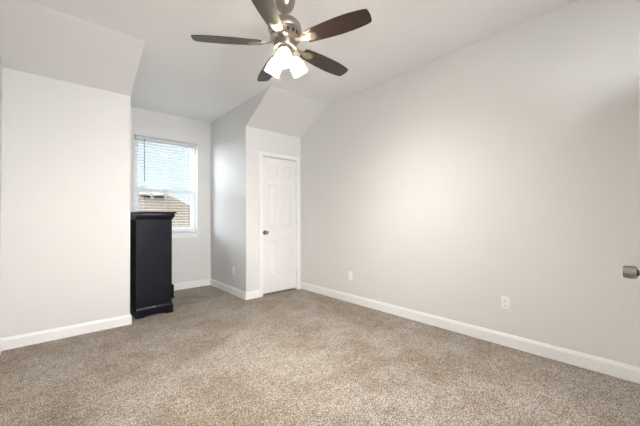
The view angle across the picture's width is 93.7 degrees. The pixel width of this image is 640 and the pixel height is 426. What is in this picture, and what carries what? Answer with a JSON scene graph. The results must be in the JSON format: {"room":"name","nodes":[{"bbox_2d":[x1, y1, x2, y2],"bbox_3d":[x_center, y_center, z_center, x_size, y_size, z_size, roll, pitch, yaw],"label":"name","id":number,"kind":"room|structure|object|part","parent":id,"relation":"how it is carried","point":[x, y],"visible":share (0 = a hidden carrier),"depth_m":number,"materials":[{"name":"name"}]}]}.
{"room":"empty bedroom","nodes":[
{"label":"empty bedroom","id":0,"kind":"room"},
{"bbox_2d":[0,54,2,264],"bbox_3d":[-0.658,-0.246,0.147,0.100,2.766,6.678,0,-1,-42],"label":"wall","id":1,"kind":"structure","parent":0,"point":[1,67],"depth_m":2.57,"materials":[{"name":"paint"}]},
{"bbox_2d":[0,67,130,337],"bbox_3d":[-2.441,-0.040,2.958,0.960,2.462,0.100,0,-1,-42],"label":"wall","id":2,"kind":"structure","parent":0,"point":[66,146],"depth_m":2.87,"materials":[{"name":"paint"}]},
{"bbox_2d":[0,314,131,350],"bbox_3d":[-2.390,1.137,2.902,0.974,0.106,0.014,0,-1,-42],"label":"baseboard","id":3,"kind":"structure","parent":2,"relation":"attached to","point":[11,342],"depth_m":2.85,"materials":[{"name":"white paint"}]},
{"bbox_2d":[0,0,144,95],"bbox_3d":[-2.225,-1.428,2.726,0.960,0.304,0.777,0,-1,-42],"label":"ceiling","id":4,"kind":"structure","parent":0,"point":[36,39],"depth_m":2.63,"materials":[{"name":"paint"}]},
{"bbox_2d":[130,107,210,283],"bbox_3d":[-2.434,-0.165,4.718,1.581,2.766,0.172,0,-1,-42],"label":"wall","id":5,"kind":"structure","parent":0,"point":[191,256],"depth_m":4.90,"materials":[{"name":"paint"}]},
{"bbox_2d":[134,136,194,232],"bbox_3d":[-2.452,-0.412,4.766,0.900,1.462,0.065,0,-1,-42],"label":"window","id":6,"kind":"structure","parent":5,"relation":"attached to","point":[137,189],"depth_m":4.85,"materials":[{"name":"white plastic"}]},
{"bbox_3d":[-2.464,-0.722,4.782,0.830,0.772,0.025,0,-1,-42],"label":"sash","id":7,"kind":"part","parent":6,"relation":"part of","materials":[{"name":"white plastic"}]},
{"bbox_3d":[-2.441,-0.059,4.750,0.830,0.675,0.028,0,-1,-42],"label":"sash","id":8,"kind":"part","parent":6,"relation":"part of","materials":[{"name":"white plastic"}]},
{"bbox_2d":[135,136,193,232],"bbox_3d":[-2.413,-0.414,4.693,0.830,1.452,0.075,0,-1,-42],"label":"window blind","id":9,"kind":"object","parent":5,"relation":"attached to","point":[141,138],"visible":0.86,"depth_m":4.67,"materials":[{"name":"white plastic"}]},
{"bbox_3d":[-2.651,-0.400,4.492,0.002,1.392,0.055,0,-1,-42],"label":"ladder cord","id":10,"kind":"part","parent":9,"relation":"part of","materials":[{"name":"white plastic"}]},
{"bbox_2d":[172,232,199,234],"bbox_3d":[-2.387,0.327,4.687,0.970,0.022,0.115,0,-1,-42],"label":"window sill","id":11,"kind":"structure","parent":5,"relation":"attached to","point":[183,232],"depth_m":4.87,"materials":[{"name":"white paint"}]},
{"bbox_2d":[174,279,209,290],"bbox_3d":[-2.372,1.164,4.636,1.381,0.106,0.014,0,-1,-42],"label":"baseboard","id":12,"kind":"structure","parent":5,"relation":"attached to","point":[185,285],"depth_m":4.88,"materials":[{"name":"white paint"}]},
{"bbox_2d":[210,86,270,291],"bbox_3d":[-1.193,-0.177,4.433,0.100,2.766,1.926,0,-1,-42],"label":"wall","id":13,"kind":"structure","parent":0,"point":[227,132],"depth_m":4.55,"materials":[{"name":"paint"}]},
{"bbox_2d":[210,279,245,299],"bbox_3d":[-1.442,1.158,4.616,0.014,0.106,1.278,0,-1,-42],"label":"baseboard","id":14,"kind":"structure","parent":13,"relation":"attached to","point":[234,291],"depth_m":4.54,"materials":[{"name":"white paint"}]},
{"bbox_2d":[246,126,300,291],"bbox_3d":[-0.700,-0.004,4.530,0.969,2.418,0.100,0,-1,-42],"label":"wall","id":15,"kind":"structure","parent":0,"point":[257,140],"depth_m":4.27,"materials":[{"name":"paint"}]},
{"bbox_2d":[246,290,259,299],"bbox_3d":[-0.947,1.148,4.211,0.217,0.106,0.014,0,-1,-42],"label":"baseboard","id":16,"kind":"structure","parent":15,"relation":"attached to","point":[251,294],"depth_m":4.20,"materials":[{"name":"white paint"}]},
{"bbox_2d":[259,151,299,296],"bbox_3d":[-0.629,0.157,4.576,0.732,2.096,0.120,0,-1,-42],"label":"door frame","id":17,"kind":"structure","parent":15,"relation":"attached to","point":[261,153],"depth_m":4.47,"materials":[{"name":"white paint"}]},
{"bbox_2d":[263,157,296,293],"bbox_3d":[-0.593,0.175,4.543,0.620,1.997,0.098,0,-1,-42],"label":"door","id":18,"kind":"structure","parent":15,"relation":"in","point":[279,175],"depth_m":4.54,"materials":[{"name":"white paint"}]},
{"bbox_2d":[246,85,327,137],"bbox_3d":[-0.489,-1.392,4.304,0.969,0.348,0.761,0,-1,-42],"label":"ceiling","id":19,"kind":"structure","parent":0,"point":[282,111],"depth_m":4.22,"materials":[{"name":"paint"}]},
{"bbox_2d":[27,0,577,122],"bbox_3d":[0.703,-1.657,2.175,4.810,0.100,8.064,0,-1,-42],"label":"ceiling","id":20,"kind":"structure","parent":0,"point":[177,74],"depth_m":2.76,"materials":[{"name":"paint"}]},
{"bbox_2d":[191,0,371,80],"bbox_3d":[-0.220,-1.297,2.182,1.184,0.608,1.227,0,-1,-42],"label":"ceiling fan","id":21,"kind":"object","parent":20,"relation":"hanging from","point":[285,31],"visible":1,"depth_m":2.07,"materials":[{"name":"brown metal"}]},
{"bbox_3d":[-0.648,-1.206,2.095,0.473,0.006,0.136,0,11,-7],"label":"blade","id":22,"kind":"part","parent":21,"relation":"part of","materials":[{"name":"brown wood"}]},
{"bbox_3d":[-0.422,-1.201,2.509,0.136,0.006,0.473,-13,5,-25],"label":"blade","id":23,"kind":"part","parent":21,"relation":"part of","materials":[{"name":"brown wood"}]},
{"bbox_3d":[-0.324,-1.213,1.752,0.136,0.006,0.473,12,1,11],"label":"blade","id":24,"kind":"part","parent":21,"relation":"part of","materials":[{"name":"brown wood"}]},
{"bbox_3d":[-0.344,-1.063,2.194,0.117,0.141,0.133,0,-1,-42],"label":"lamp shade","id":25,"kind":"part","parent":21,"relation":"part of","materials":[{"name":"white glass"}]},
{"bbox_3d":[-0.249,-1.066,2.035,0.126,0.141,0.128,0,-1,-42],"label":"lamp shade","id":26,"kind":"part","parent":21,"relation":"part of","materials":[{"name":"white glass"}]},
{"bbox_3d":[-0.249,-1.083,2.051,0.058,0.080,0.060,0,-1,-42],"label":"bulb","id":27,"kind":"part","parent":21,"relation":"part of","materials":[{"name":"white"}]},
{"bbox_3d":[-0.156,-1.064,2.196,0.134,0.141,0.115,0,-1,-42],"label":"lamp shade","id":28,"kind":"part","parent":21,"relation":"part of","materials":[{"name":"white glass"}]},
{"bbox_3d":[0.042,-1.205,2.422,0.473,0.006,0.136,0,-13,-43],"label":"blade","id":29,"kind":"part","parent":21,"relation":"part of","materials":[{"name":"brown wood"}]},
{"bbox_3d":[0.102,-1.213,1.954,0.473,0.006,0.136,-1,-13,29],"label":"blade","id":30,"kind":"part","parent":21,"relation":"part of","materials":[{"name":"brown wood"}]},
{"bbox_2d":[0,285,639,425],"bbox_3d":[0.721,1.209,2.131,4.810,0.100,8.064,0,-1,-42],"label":"floor","id":31,"kind":"structure","parent":0,"point":[288,357],"depth_m":2.13,"materials":[{"name":"carpet"}]},
{"bbox_2d":[130,212,176,318],"bbox_3d":[-2.209,0.598,3.853,0.425,1.212,0.934,0,-1,-42],"label":"dresser","id":32,"kind":"object","parent":31,"relation":"on","point":[151,286],"visible":0.79,"depth_m":3.51,"materials":[{"name":"black paint"}]},
{"bbox_3d":[-2.364,0.582,3.716,0.006,1.040,0.832,0,-1,-42],"label":"panel","id":33,"kind":"part","parent":32,"relation":"part of","materials":[{"name":"black wood"}]},
{"bbox_3d":[-2.218,1.111,3.834,0.390,0.040,0.896,0,-1,-42],"label":"moulding","id":34,"kind":"part","parent":32,"relation":"part of","materials":[{"name":"black paint"}]},
{"bbox_3d":[-2.220,0.049,3.856,0.404,0.074,0.919,0,-1,-42],"label":"cornice","id":35,"kind":"part","parent":32,"relation":"part of","materials":[{"name":"black paint"}]},
{"bbox_2d":[301,0,639,366],"bbox_3d":[1.887,-0.227,2.417,0.100,2.766,6.700,0,-1,-42],"label":"wall","id":36,"kind":"structure","parent":0,"point":[506,163],"depth_m":2.66,"materials":[{"name":"paint"}]},
{"bbox_2d":[348,271,351,279],"bbox_3d":[0.402,0.838,4.002,0.010,0.115,0.070,0,-1,-42],"label":"wall outlet","id":37,"kind":"object","parent":36,"relation":"attached to","point":[349,272],"visible":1,"depth_m":4.00,"materials":[{"name":"white plastic"}]},
{"bbox_2d":[301,282,639,383],"bbox_3d":[0.930,1.124,3.400,0.014,0.106,3.716,0,-1,-42],"label":"baseboard","id":38,"kind":"structure","parent":36,"relation":"attached to","point":[624,371],"depth_m":2.63,"materials":[{"name":"white paint"}]},
{"bbox_2d":[501,296,509,310],"bbox_3d":[1.622,0.790,2.625,0.010,0.115,0.070,0,-1,-42],"label":"wall outlet","id":39,"kind":"object","parent":36,"relation":"attached to","point":[505,301],"visible":1,"depth_m":2.62,"materials":[{"name":"white plastic"}]},
{"bbox_2d":[623,31,639,278],"bbox_3d":[1.881,0.120,1.697,0.800,2.016,0.191,0,-1,-41],"label":"door","id":40,"kind":"structure","parent":36,"relation":"in","point":[631,272],"depth_m":1.51,"materials":[{"name":"white paint"}]},
{"bbox_3d":[1.590,0.301,1.520,0.070,0.070,0.078,0,-1,-41],"label":"knob","id":41,"kind":"part","parent":40,"relation":"part of","materials":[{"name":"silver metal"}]},
{"bbox_2d":[638,74,639,139],"bbox_3d":[2.458,0.098,1.679,0.020,2.086,0.900,0,-1,-42],"label":"door frame","id":42,"kind":"structure","parent":36,"relation":"attached to","point":[638,74],"depth_m":2.02,"materials":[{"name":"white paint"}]},
{"label":"outside","id":43,"kind":"structure","parent":0,"visible":0},
{"bbox_3d":[-14.352,4.790,20.636,50.000,0.100,37.536,0,-1,-42],"label":"ground","id":44,"kind":"structure","parent":43,"visible":0},
{"bbox_2d":[138,192,189,227],"bbox_3d":[-8.943,1.887,7.796,15.140,5.240,6.120,0,-1,-42],"label":"neighboring house","id":45,"kind":"structure","parent":44,"relation":"on","point":[145,199],"depth_m":10.12,"materials":[{"name":"beige"}]},
{"bbox_2d":[140,193,150,198],"bbox_3d":[-5.976,-0.570,10.242,0.280,0.250,0.350,0,-1,-42],"label":"roof vent","id":46,"kind":"object","parent":45,"relation":"attached to","point":[142,195],"depth_m":10.12,"materials":[{"name":"black metal"}]},
{"bbox_2d":[152,193,163,197],"bbox_3d":[-5.669,-0.568,10.514,0.300,0.250,0.350,0,-1,-42],"label":"roof vent","id":47,"kind":"object","parent":45,"relation":"attached to","point":[160,195],"depth_m":10.42,"materials":[{"name":"black metal"}]}
]}

